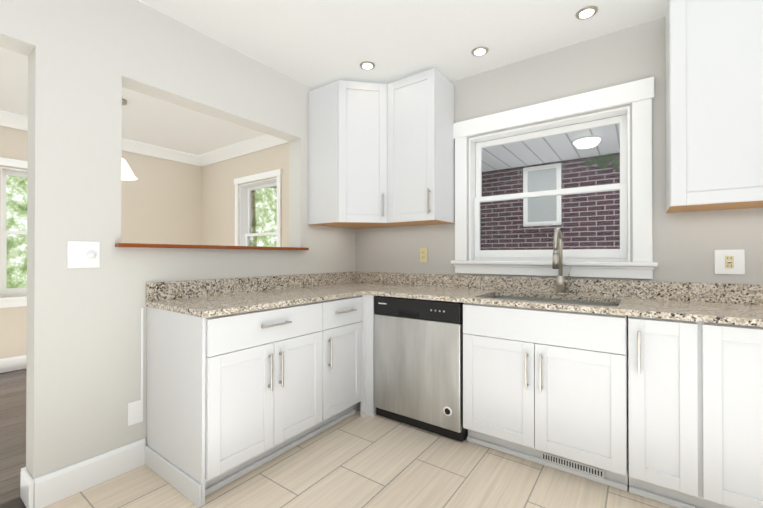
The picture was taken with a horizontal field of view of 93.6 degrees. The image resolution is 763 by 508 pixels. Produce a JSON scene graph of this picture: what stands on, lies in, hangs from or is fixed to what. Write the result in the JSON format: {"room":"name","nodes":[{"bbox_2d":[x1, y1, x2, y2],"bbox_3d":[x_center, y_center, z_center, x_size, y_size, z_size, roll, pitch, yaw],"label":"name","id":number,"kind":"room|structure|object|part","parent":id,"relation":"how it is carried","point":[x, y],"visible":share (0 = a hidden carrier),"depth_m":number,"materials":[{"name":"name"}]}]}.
{"room":"kitchen","nodes":[
{"label":"kitchen","id":0,"kind":"room"},
{"bbox_2d":[0,126,201,358],"bbox_3d":[-4.024,-0.111,3.399,0.150,2.590,4.900,0,0,36],"label":"wall","id":1,"kind":"structure","parent":0,"point":[161,200],"depth_m":4.65,"materials":[{"name":"paint"}]},
{"bbox_2d":[0,355,26,372],"bbox_3d":[-3.956,1.114,3.343,0.018,0.140,4.600,0,0,36],"label":"baseboard","id":2,"kind":"structure","parent":1,"relation":"attached to","point":[9,364],"depth_m":3.63,"materials":[{"name":"white wood"}]},
{"bbox_2d":[0,157,27,307],"bbox_3d":[-3.616,-0.210,3.919,0.195,1.500,0.980,0,0,36],"label":"window","id":3,"kind":"structure","parent":1,"relation":"in","point":[5,232],"depth_m":3.66,"materials":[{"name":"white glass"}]},
{"bbox_2d":[0,110,202,166],"bbox_3d":[-3.918,-1.344,3.329,0.112,0.120,4.600,0,0,36],"label":"crown molding","id":4,"kind":"structure","parent":1,"relation":"attached to","point":[20,122],"depth_m":4.53,"materials":[{"name":"white wood"}]},
{"bbox_2d":[0,0,354,479],"bbox_3d":[-1.662,-0.120,1.698,0.150,2.590,4.600,0,0,36],"label":"wall","id":5,"kind":"structure","parent":0,"point":[88,60],"depth_m":1.86,"materials":[{"name":"paint"}]},
{"bbox_2d":[20,467,29,500],"bbox_3d":[-1.356,1.108,2.261,0.018,0.140,1.318,0,0,36],"label":"baseboard","id":6,"kind":"structure","parent":5,"relation":"attached to","point":[24,473],"depth_m":1.71,"materials":[{"name":"white wood"}]},
{"bbox_2d":[67,241,99,267],"bbox_3d":[-1.486,0.003,1.793,0.022,0.135,0.130,0,0,36],"label":"light switch","id":7,"kind":"object","parent":5,"relation":"attached to","point":[83,254],"visible":1,"depth_m":1.79,"materials":[{"name":"white plastic"}]},
{"bbox_2d":[24,438,145,507],"bbox_3d":[-1.473,1.106,1.826,0.036,0.140,0.473,0,0,36],"label":"baseboard","id":8,"kind":"structure","parent":5,"relation":"attached to","point":[51,487],"depth_m":1.78,"materials":[{"name":"white wood"}]},
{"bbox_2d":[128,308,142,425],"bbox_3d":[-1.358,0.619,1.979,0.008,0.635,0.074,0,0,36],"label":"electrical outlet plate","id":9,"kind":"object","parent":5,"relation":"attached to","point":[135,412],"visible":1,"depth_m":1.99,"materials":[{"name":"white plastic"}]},
{"bbox_2d":[115,243,308,249],"bbox_3d":[-1.081,-0.044,2.481,0.230,0.021,1.330,0,0,36],"label":"shelf","id":10,"kind":"object","parent":5,"relation":"on","point":[138,245],"visible":0.96,"depth_m":2.24,"materials":[{"name":"brown wood"}]},
{"bbox_2d":[0,0,666,154],"bbox_3d":[-1.200,-1.466,1.373,7.110,0.100,4.900,0,0,36],"label":"ceiling","id":11,"kind":"structure","parent":0,"point":[313,44],"depth_m":2.35,"materials":[{"name":"paint"}]},
{"bbox_2d":[121,99,137,179],"bbox_3d":[-2.397,-1.054,3.267,0.290,0.704,0.290,0,0,36],"label":"dining pendant light","id":12,"kind":"object","parent":11,"relation":"hanging from","point":[127,173],"visible":0.35,"depth_m":3.25,"materials":[{"name":"metal"}]},
{"bbox_2d":[360,61,374,69],"bbox_3d":[-0.105,-1.405,2.679,0.116,0.006,0.116,0,0,36],"label":"recessed light","id":13,"kind":"object","parent":11,"relation":"in","point":[366,65],"visible":1,"depth_m":2.67,"materials":[{"name":"silver metal"}]},
{"bbox_2d":[471,47,488,55],"bbox_3d":[0.685,-1.406,2.492,0.116,0.006,0.116,0,0,36],"label":"recessed light","id":14,"kind":"object","parent":11,"relation":"in","point":[479,51],"visible":1,"depth_m":2.48,"materials":[{"name":"silver metal"}]},
{"bbox_2d":[575,6,597,19],"bbox_3d":[1.201,-1.408,2.096,0.116,0.006,0.116,0,0,36],"label":"recessed light","id":15,"kind":"object","parent":11,"relation":"in","point":[586,12],"visible":1,"depth_m":2.09,"materials":[{"name":"silver metal"}]},
{"bbox_2d":[0,368,676,507],"bbox_3d":[-1.200,1.220,1.358,7.110,0.106,4.900,0,0,36],"label":"floor","id":16,"kind":"structure","parent":0,"point":[356,460],"depth_m":1.87,"materials":[{"name":"tile"}]},
{"bbox_2d":[145,300,332,506],"bbox_3d":[-0.831,0.738,2.182,0.621,0.880,0.836,0,0,36],"label":"base cabinet","id":17,"kind":"object","parent":16,"relation":"on","point":[228,395],"depth_m":1.88,"materials":[{"name":"white wood"}]},
{"bbox_2d":[333,295,368,424],"bbox_3d":[-0.509,0.740,2.629,0.621,0.880,0.526,0,0,36],"label":"base cabinet","id":18,"kind":"object","parent":16,"relation":"on","point":[350,314],"depth_m":2.52,"materials":[{"name":"white wood"}]},
{"bbox_2d":[369,295,375,414],"bbox_3d":[-0.217,0.742,3.035,0.621,0.880,0.726,0,0,36],"label":"base cabinet","id":19,"kind":"object","parent":16,"relation":"on","point":[371,297],"depth_m":2.62,"materials":[{"name":"white wood"}]},
{"bbox_2d":[146,272,369,317],"bbox_3d":[-0.714,0.230,2.317,0.660,0.134,1.200,0,0,36],"label":"countertop","id":20,"kind":"structure","parent":19,"relation":"on","point":[205,298],"depth_m":2.29,"materials":[{"name":"stone"}]},
{"bbox_2d":[352,228,762,326],"bbox_3d":[0.878,0.165,2.305,3.257,0.668,0.639,0,0,36],"label":"countertop","id":21,"kind":"structure","parent":19,"relation":"on","point":[734,304],"depth_m":2.21,"materials":[{"name":"stone"}]},
{"bbox_2d":[487,296,618,305],"bbox_3d":[1.002,0.399,2.192,0.787,0.200,0.454,0,0,36],"label":"sink basin","id":22,"kind":"object","parent":21,"relation":"in","point":[570,300],"depth_m":2.32,"materials":[{"name":"silver metal"}]},
{"bbox_2d":[552,228,570,294],"bbox_3d":[1.159,0.050,2.310,0.093,0.438,0.220,0,0,36],"label":"faucet","id":23,"kind":"object","parent":21,"relation":"on","point":[557,261],"depth_m":2.36,"materials":[{"name":"silver metal"}]},
{"bbox_2d":[374,296,467,441],"bbox_3d":[0.383,0.743,2.631,0.667,0.874,0.600,0,0,36],"label":"dishwasher","id":24,"kind":"object","parent":16,"relation":"on","point":[418,363],"visible":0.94,"depth_m":2.37,"materials":[{"name":"silver metal"}]},
{"bbox_2d":[605,314,728,507],"bbox_3d":[1.466,0.736,1.888,0.400,0.880,0.621,0,0,36],"label":"base cabinet","id":25,"kind":"object","parent":16,"relation":"on","point":[668,411],"depth_m":1.63,"materials":[{"name":"white wood"}]},
{"bbox_2d":[729,324,762,507],"bbox_3d":[1.855,0.735,1.608,0.840,0.880,0.621,0,0,36],"label":"base cabinet","id":26,"kind":"object","parent":16,"relation":"on","point":[745,342],"depth_m":1.48,"materials":[{"name":"white wood"}]},
{"bbox_2d":[202,17,762,284],"bbox_3d":[0.188,-0.111,3.293,7.110,2.590,0.150,0,0,36],"label":"wall","id":27,"kind":"structure","parent":0,"point":[686,245],"depth_m":2.44,"materials":[{"name":"paint"}]},
{"bbox_2d":[198,134,288,165],"bbox_3d":[-1.532,-1.339,4.375,2.520,0.120,0.110,0,0,36],"label":"crown molding","id":28,"kind":"structure","parent":27,"relation":"attached to","point":[265,141],"depth_m":4.56,"materials":[{"name":"white wood"}]},
{"bbox_2d":[234,169,281,246],"bbox_3d":[-1.512,-0.237,4.484,0.970,1.500,0.195,0,0,36],"label":"window","id":29,"kind":"structure","parent":27,"relation":"in","point":[277,173],"depth_m":4.65,"materials":[{"name":"white wood"}]},
{"bbox_3d":[-1.478,-0.248,4.532,0.742,1.275,0.063,0,0,36],"label":"back dining room window sash","id":30,"kind":"part","parent":29,"relation":"part of","materials":[{"name":"white wood"}]},
{"bbox_2d":[308,80,411,228],"bbox_3d":[-0.161,-0.809,3.068,0.682,1.117,0.622,0,0,36],"label":"upper cabinet","id":31,"kind":"object","parent":27,"relation":"attached to","point":[380,155],"depth_m":2.86,"materials":[{"name":"white wood"}]},
{"bbox_2d":[392,68,454,225],"bbox_3d":[0.283,-0.810,2.890,0.481,1.117,0.391,0,0,36],"label":"upper cabinet","id":32,"kind":"object","parent":27,"relation":"attached to","point":[423,102],"depth_m":2.75,"materials":[{"name":"white wood"}]},
{"bbox_2d":[420,248,427,261],"bbox_3d":[0.360,0.010,3.068,0.075,0.125,0.010,0,0,36],"label":"outlet","id":33,"kind":"object","parent":27,"relation":"attached to","point":[423,254],"visible":1,"depth_m":3.06,"materials":[{"name":"beige plastic"}]},
{"bbox_2d":[451,77,657,278],"bbox_3d":[1.146,-0.452,2.571,1.320,1.210,0.195,0,0,36],"label":"window","id":34,"kind":"structure","parent":27,"relation":"in","point":[638,95],"depth_m":2.45,"materials":[{"name":"white wood"}]},
{"bbox_3d":[1.180,-0.438,2.619,1.022,0.935,0.063,0,0,36],"label":"kitchen window sash","id":35,"kind":"part","parent":34,"relation":"part of","materials":[{"name":"white wood"}]},
{"bbox_2d":[665,0,762,212],"bbox_3d":[1.927,-0.825,1.734,0.850,1.155,0.346,0,0,36],"label":"upper cabinet","id":36,"kind":"object","parent":27,"relation":"attached to","point":[714,48],"depth_m":1.75,"materials":[{"name":"white wood"}]},
{"bbox_2d":[714,250,744,274],"bbox_3d":[1.901,0.044,1.958,0.120,0.135,0.010,0,0,36],"label":"outlet","id":37,"kind":"object","parent":27,"relation":"attached to","point":[729,262],"visible":1,"depth_m":1.96,"materials":[{"name":"white plastic"}]},
{"label":"outside","id":38,"kind":"structure","parent":0,"visible":0},
{"bbox_2d":[270,124,619,188],"bbox_3d":[1.270,-1.291,4.280,8.800,0.160,2.688,0,0,36],"label":"ceiling","id":39,"kind":"structure","parent":38,"point":[532,155],"depth_m":4.53,"materials":[{"name":"white wood"}]},
{"bbox_2d":[572,135,601,148],"bbox_3d":[2.356,-1.275,4.110,0.300,0.075,0.300,0,0,36],"label":"porch light","id":40,"kind":"object","parent":39,"relation":"attached to","point":[579,143],"depth_m":4.03,"materials":[{"name":"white glass"}]},
{"bbox_3d":[-1.025,1.527,6.776,17.060,0.050,13.600,0,0,36],"label":"ground","id":41,"kind":"structure","parent":0,"visible":0},
{"bbox_2d":[6,175,276,288],"bbox_3d":[-6.649,-2.155,5.454,11.380,7.300,13.650,0,0,36],"label":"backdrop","id":42,"kind":"object","parent":41,"relation":"on","point":[16,202],"depth_m":6.60,"materials":[{"name":"green plant"}]},
{"bbox_2d":[480,153,619,249],"bbox_3d":[3.318,-0.260,4.552,5.800,3.500,0.250,0,0,36],"label":"brick wall","id":43,"kind":"structure","parent":41,"relation":"on","point":[527,233],"depth_m":5.10,"materials":[{"name":"red brick"}]},
{"bbox_2d":[584,153,619,168],"bbox_3d":[3.413,-1.091,4.358,1.665,0.451,0.024,0,0,36],"label":"ivy","id":44,"kind":"object","parent":43,"relation":"attached to","point":[604,161],"depth_m":4.71,"materials":[{"name":"green plant"}]}
]}

